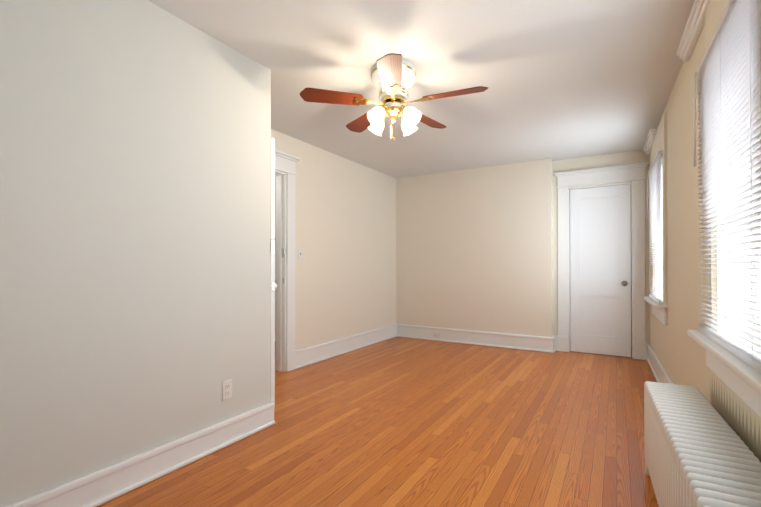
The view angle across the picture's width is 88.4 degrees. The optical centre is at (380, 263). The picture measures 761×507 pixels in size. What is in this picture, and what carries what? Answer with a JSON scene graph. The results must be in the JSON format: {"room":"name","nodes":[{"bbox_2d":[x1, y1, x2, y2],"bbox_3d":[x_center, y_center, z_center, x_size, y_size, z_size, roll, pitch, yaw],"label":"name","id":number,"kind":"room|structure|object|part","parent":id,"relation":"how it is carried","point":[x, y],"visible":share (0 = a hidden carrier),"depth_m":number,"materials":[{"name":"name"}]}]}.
{"room":"empty bedroom","nodes":[
{"label":"empty bedroom","id":0,"kind":"room"},
{"bbox_2d":[0,0,270,506],"bbox_3d":[-1.982,-0.121,1.619,1.000,2.430,3.100,0,0,31],"label":"wall","id":1,"kind":"structure","parent":0,"point":[135,227],"depth_m":1.88,"materials":[{"name":"white paint"}]},
{"bbox_2d":[7,401,274,506],"bbox_3d":[-1.474,0.998,1.454,0.032,0.190,2.912,0,0,31],"label":"baseboard","id":2,"kind":"structure","parent":1,"relation":"attached to","point":[103,485],"depth_m":1.97,"materials":[{"name":"white"}]},
{"bbox_2d":[222,379,231,400],"bbox_3d":[-0.931,0.768,2.383,0.008,0.114,0.070,0,0,31],"label":"outlet","id":3,"kind":"object","parent":1,"relation":"attached to","point":[226,389],"visible":1,"depth_m":2.38,"materials":[{"name":"white plastic"}]},
{"bbox_2d":[271,239,273,253],"bbox_3d":[-0.745,-0.115,2.700,0.011,0.100,0.032,0,0,31],"label":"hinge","id":4,"kind":"structure","parent":1,"relation":"attached to","point":[272,246],"depth_m":2.70,"materials":[{"name":"silver metal"}]},
{"bbox_2d":[275,176,275,340],"bbox_3d":[-2.252,-0.104,4.488,0.100,2.430,3.000,0,0,31],"label":"wall","id":5,"kind":"structure","parent":0,"point":[275,257],"depth_m":5.61,"materials":[{"name":"white paint"}]},
{"bbox_2d":[271,129,395,349],"bbox_3d":[-0.680,-0.104,4.628,0.130,2.430,3.800,0,0,31],"label":"wall","id":6,"kind":"structure","parent":0,"point":[345,241],"depth_m":4.80,"materials":[{"name":"beige paint"}]},
{"bbox_2d":[270,138,276,408],"bbox_3d":[-1.104,0.079,3.097,0.711,2.023,0.184,0,0,31],"label":"hall door","id":7,"kind":"structure","parent":6,"relation":"in","point":[272,356],"depth_m":2.92,"materials":[{"name":"white wood"}]},
{"bbox_2d":[275,150,299,371],"bbox_3d":[-1.216,-0.002,3.678,0.190,2.215,1.140,0,0,31],"label":"door frame","id":8,"kind":"structure","parent":6,"relation":"attached to","point":[285,164],"depth_m":4.03,"materials":[{"name":"white wood"}]},
{"bbox_2d":[298,249,302,258],"bbox_3d":[-0.854,-0.101,4.197,0.016,0.114,0.070,0,0,31],"label":"switch plate","id":9,"kind":"object","parent":6,"relation":"attached to","point":[300,253],"visible":1,"depth_m":4.20,"materials":[{"name":"white plastic"}]},
{"bbox_2d":[295,324,398,368],"bbox_3d":[-0.322,1.019,5.058,0.032,0.190,2.245,0,0,31],"label":"baseboard","id":10,"kind":"structure","parent":6,"relation":"attached to","point":[320,352],"depth_m":4.81,"materials":[{"name":"white wood"}]},
{"bbox_2d":[97,337,658,506],"bbox_3d":[-0.265,1.132,3.065,5.465,0.060,7.520,0,0,31],"label":"floor","id":11,"kind":"structure","parent":0,"point":[401,422],"depth_m":2.46,"materials":[{"name":"brown wood"}]},
{"bbox_2d":[644,381,760,506],"bbox_3d":[1.076,0.849,1.252,0.222,0.485,1.878,0,0,28],"label":"radiator","id":12,"kind":"object","parent":11,"relation":"on","point":[698,453],"visible":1,"depth_m":1.35,"materials":[{"name":"white metal"}]},
{"bbox_2d":[148,0,693,177],"bbox_3d":[-0.265,-1.378,3.080,5.465,0.100,7.520,0,0,31],"label":"ceiling","id":13,"kind":"structure","parent":0,"point":[565,79],"depth_m":2.66,"materials":[{"name":"white paint"}]},
{"bbox_2d":[300,53,487,140],"bbox_3d":[0.130,-1.079,2.711,1.196,0.501,1.196,0,0,31],"label":"fan","id":14,"kind":"object","parent":13,"relation":"hanging from","point":[393,76],"visible":1,"depth_m":2.61,"materials":[{"name":"brown wood"}]},
{"bbox_3d":[-0.248,-1.103,2.618,0.575,0.036,0.142,0,0,-14],"label":"blade","id":15,"kind":"part","parent":14,"relation":"part of","materials":[{"name":"brown wood"}]},
{"bbox_3d":[-0.094,-1.100,2.997,0.142,0.036,0.575,0,0,-32],"label":"blade","id":16,"kind":"part","parent":14,"relation":"part of","materials":[{"name":"brown wood"}]},
{"bbox_3d":[0.064,-1.104,2.355,0.142,0.036,0.575,0,0,4],"label":"blade","id":17,"kind":"part","parent":14,"relation":"part of","materials":[{"name":"brown wood"}]},
{"bbox_3d":[0.089,-1.242,2.703,0.304,0.097,0.304,0,0,31],"label":"lamp shade","id":18,"kind":"part","parent":14,"relation":"part of","materials":[{"name":"white glass"}]},
{"bbox_3d":[0.313,-1.100,2.967,0.142,0.036,0.575,0,0,40],"label":"blade","id":19,"kind":"part","parent":14,"relation":"part of","materials":[{"name":"brown wood"}]},
{"bbox_3d":[0.411,-1.103,2.571,0.575,0.036,0.142,0,0,22],"label":"blade","id":20,"kind":"part","parent":14,"relation":"part of","materials":[{"name":"brown wood"}]},
{"bbox_2d":[396,150,649,343],"bbox_3d":[1.661,-0.099,5.403,3.525,2.430,0.380,0,0,31],"label":"wall","id":21,"kind":"structure","parent":0,"point":[476,249],"depth_m":5.31,"materials":[{"name":"beige paint"}]},
{"bbox_2d":[399,324,554,352],"bbox_3d":[1.221,1.021,5.424,2.182,0.190,0.038,0,0,31],"label":"baseboard","id":22,"kind":"structure","parent":21,"relation":"attached to","point":[493,339],"depth_m":5.32,"materials":[{"name":"white wood"}]},
{"bbox_2d":[433,332,439,337],"bbox_3d":[0.812,1.032,5.658,0.114,0.070,0.008,0,0,31],"label":"outlet","id":23,"kind":"object","parent":22,"relation":"attached to","point":[436,334],"visible":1,"depth_m":5.66,"materials":[{"name":"white plastic"}]},
{"bbox_2d":[570,184,630,356],"bbox_3d":[2.658,0.086,4.760,0.649,2.036,0.107,0,0,31],"label":"closet door","id":24,"kind":"structure","parent":21,"relation":"in","point":[600,270],"depth_m":4.78,"materials":[{"name":"white wood"}]},
{"bbox_2d":[554,162,648,359],"bbox_3d":[2.679,-0.020,4.790,0.990,2.265,0.180,0,0,31],"label":"trim","id":25,"kind":"structure","parent":21,"relation":"attached to","point":[635,173],"depth_m":4.66,"materials":[{"name":"white"}]},
{"bbox_2d":[649,23,760,462],"bbox_3d":[1.603,-0.121,1.661,0.220,2.430,6.860,0,0,30],"label":"wall","id":26,"kind":"structure","parent":0,"point":[680,352],"depth_m":2.48,"materials":[{"name":"paint"}]},
{"bbox_2d":[647,343,672,383],"bbox_3d":[1.494,0.999,1.716,0.032,0.190,6.620,0,0,30],"label":"baseboard","id":27,"kind":"structure","parent":26,"relation":"attached to","point":[661,375],"depth_m":3.73,"materials":[{"name":"white wood"}]},
{"bbox_2d":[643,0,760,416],"bbox_3d":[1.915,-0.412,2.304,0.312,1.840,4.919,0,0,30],"label":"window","id":28,"kind":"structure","parent":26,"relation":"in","point":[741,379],"depth_m":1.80,"materials":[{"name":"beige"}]},
{"bbox_2d":[647,150,662,303],"bbox_3d":[2.573,-0.305,3.682,0.048,1.299,0.830,0,0,30],"label":"window blind","id":29,"kind":"object","parent":28,"relation":"attached to","point":[655,178],"visible":1,"depth_m":3.59,"materials":[{"name":"white plastic"}]},
{"bbox_2d":[694,0,760,372],"bbox_3d":[1.363,-0.317,1.554,0.048,1.299,0.906,0,0,30],"label":"window blind","id":30,"kind":"object","parent":28,"relation":"attached to","point":[728,72],"visible":1,"depth_m":1.46,"materials":[{"name":"white plastic"}]},
{"bbox_3d":[1.535,-0.284,1.436,0.065,1.210,0.704,0,0,30],"label":"window sash","id":31,"kind":"part","parent":28,"relation":"part of","materials":[{"name":"white"}]}
]}

